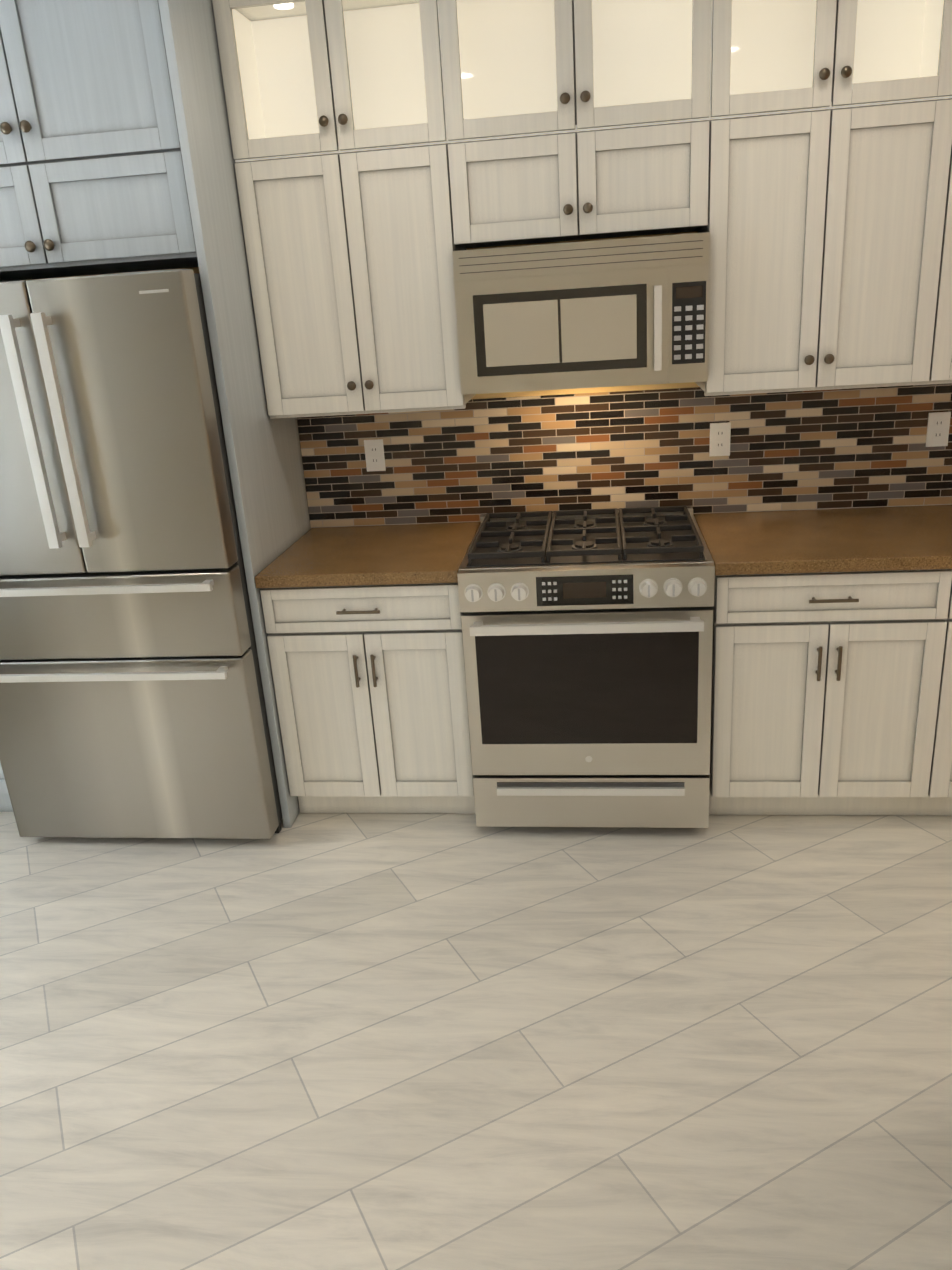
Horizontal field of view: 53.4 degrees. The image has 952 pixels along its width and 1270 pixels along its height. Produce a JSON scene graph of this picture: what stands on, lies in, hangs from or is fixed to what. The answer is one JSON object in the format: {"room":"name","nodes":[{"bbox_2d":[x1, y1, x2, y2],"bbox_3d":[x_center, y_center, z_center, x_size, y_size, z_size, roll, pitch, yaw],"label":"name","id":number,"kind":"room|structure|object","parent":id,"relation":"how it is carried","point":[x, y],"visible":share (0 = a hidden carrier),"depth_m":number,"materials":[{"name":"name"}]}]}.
{"room":"kitchen","nodes":[
{"label":"kitchen","id":0,"kind":"room"},
{"bbox_2d":[20,231,698,398],"bbox_3d":[0.860,-0.889,3.297,7.035,2.750,0.100,-1,20,8],"label":"wall","id":1,"kind":"structure","parent":0,"point":[581,390],"depth_m":3.30,"materials":[{"name":"paint"}]},
{"bbox_2d":[0,0,247,281],"bbox_3d":[-1.267,-1.556,2.922,0.992,0.804,0.627,-1,20,8],"label":"upper cabinet","id":2,"kind":"object","parent":1,"relation":"attached to","point":[116,152],"depth_m":2.64,"materials":[{"name":"white wood"}]},
{"bbox_2d":[231,116,475,418],"bbox_3d":[-0.373,-1.175,3.116,0.660,0.819,0.322,-1,20,8],"label":"upper cabinet","id":3,"kind":"object","parent":1,"relation":"attached to","point":[349,230],"depth_m":2.96,"materials":[{"name":"white wood"}]},
{"bbox_2d":[448,88,715,250],"bbox_3d":[0.317,-1.416,2.941,0.763,0.336,0.322,-1,20,8],"label":"upper cabinet","id":4,"kind":"object","parent":1,"relation":"attached to","point":[633,165],"depth_m":2.79,"materials":[{"name":"white wood"}]},
{"bbox_2d":[452,232,709,394],"bbox_3d":[0.336,-1.021,3.022,0.756,0.419,0.436,-1,20,8],"label":"microwave","id":5,"kind":"object","parent":4,"relation":"attached to","point":[608,313],"visible":1,"depth_m":2.85,"materials":[{"name":"grey metal"}]},
{"bbox_2d":[297,383,951,527],"bbox_3d":[0.737,-0.644,3.341,2.780,0.443,0.010,-1,20,8],"label":"backsplash","id":6,"kind":"structure","parent":1,"relation":"attached to","point":[474,460],"depth_m":3.36,"materials":[{"name":"tile"}]},
{"bbox_2d":[364,439,385,471],"bbox_3d":[-0.370,-0.656,3.465,0.070,0.114,0.007,-1,20,8],"label":"electrical outlet","id":7,"kind":"object","parent":6,"relation":"attached to","point":[374,455],"visible":1,"depth_m":3.46,"materials":[{"name":"white plastic"}]},
{"bbox_2d":[709,422,730,455],"bbox_3d":[0.851,-0.682,3.303,0.070,0.114,0.007,-1,20,8],"label":"electrical outlet","id":8,"kind":"object","parent":6,"relation":"attached to","point":[720,433],"visible":1,"depth_m":3.30,"materials":[{"name":"white plastic"}]},
{"bbox_2d":[925,412,950,446],"bbox_3d":[1.566,-0.696,3.209,0.070,0.114,0.007,-1,20,8],"label":"electrical outlet","id":9,"kind":"object","parent":6,"relation":"attached to","point":[938,425],"visible":1,"depth_m":3.21,"materials":[{"name":"white plastic"}]},
{"bbox_2d":[695,68,951,395],"bbox_3d":[1.068,-1.204,2.926,0.721,0.819,0.322,-1,20,8],"label":"upper cabinet","id":10,"kind":"object","parent":1,"relation":"attached to","point":[790,156],"depth_m":2.78,"materials":[{"name":"white wood"}]},
{"bbox_2d":[0,812,951,1269],"bbox_3d":[-0.469,1.396,1.353,4.815,0.060,5.600,-1,20,8],"label":"floor","id":11,"kind":"structure","parent":0,"point":[390,1042],"depth_m":2.29,"materials":[{"name":"white tile"}]},
{"bbox_2d":[0,763,12,811],"bbox_3d":[-2.104,-0.664,3.355,0.932,2.664,0.627,-1,20,8],"label":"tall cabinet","id":12,"kind":"object","parent":11,"relation":"on","point":[5,803],"depth_m":3.52,"materials":[{"name":"white wood"}]},
{"bbox_2d":[0,269,281,838],"bbox_3d":[-1.150,-0.247,3.259,0.908,1.825,0.827,-1,20,8],"label":"fridge","id":13,"kind":"object","parent":11,"relation":"on","point":[132,702],"visible":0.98,"depth_m":2.90,"materials":[{"name":"grey metal"}]},
{"bbox_2d":[260,583,474,813],"bbox_3d":[-0.312,0.147,3.413,0.649,0.872,0.660,-1,20,8],"label":"base cabinet","id":14,"kind":"object","parent":11,"relation":"on","point":[370,690],"visible":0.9,"depth_m":3.13,"materials":[{"name":"white wood"}]},
{"bbox_2d":[255,522,480,587],"bbox_3d":[-0.339,-0.284,3.262,0.653,0.040,0.652,-1,20,8],"label":"countertop","id":15,"kind":"structure","parent":14,"relation":"on","point":[381,555],"depth_m":3.13,"materials":[{"name":"brown stone"}]},
{"bbox_2d":[457,506,714,827],"bbox_3d":[0.383,0.114,3.243,0.764,0.962,0.740,-1,20,8],"label":"stove","id":16,"kind":"object","parent":11,"relation":"on","point":[587,635],"visible":1,"depth_m":2.95,"materials":[{"name":"grey metal"}]},
{"bbox_2d":[709,569,951,815],"bbox_3d":[1.149,0.111,3.235,0.734,0.872,0.627,-1,20,8],"label":"base cabinet","id":17,"kind":"object","parent":11,"relation":"on","point":[831,693],"visible":0.88,"depth_m":2.92,"materials":[{"name":"white wood"}]},
{"bbox_2d":[693,505,951,575],"bbox_3d":[1.433,-0.321,3.028,1.384,0.040,0.652,-1,20,8],"label":"countertop","id":18,"kind":"structure","parent":17,"relation":"on","point":[846,540],"depth_m":2.97,"materials":[{"name":"brown stone"}]}
]}

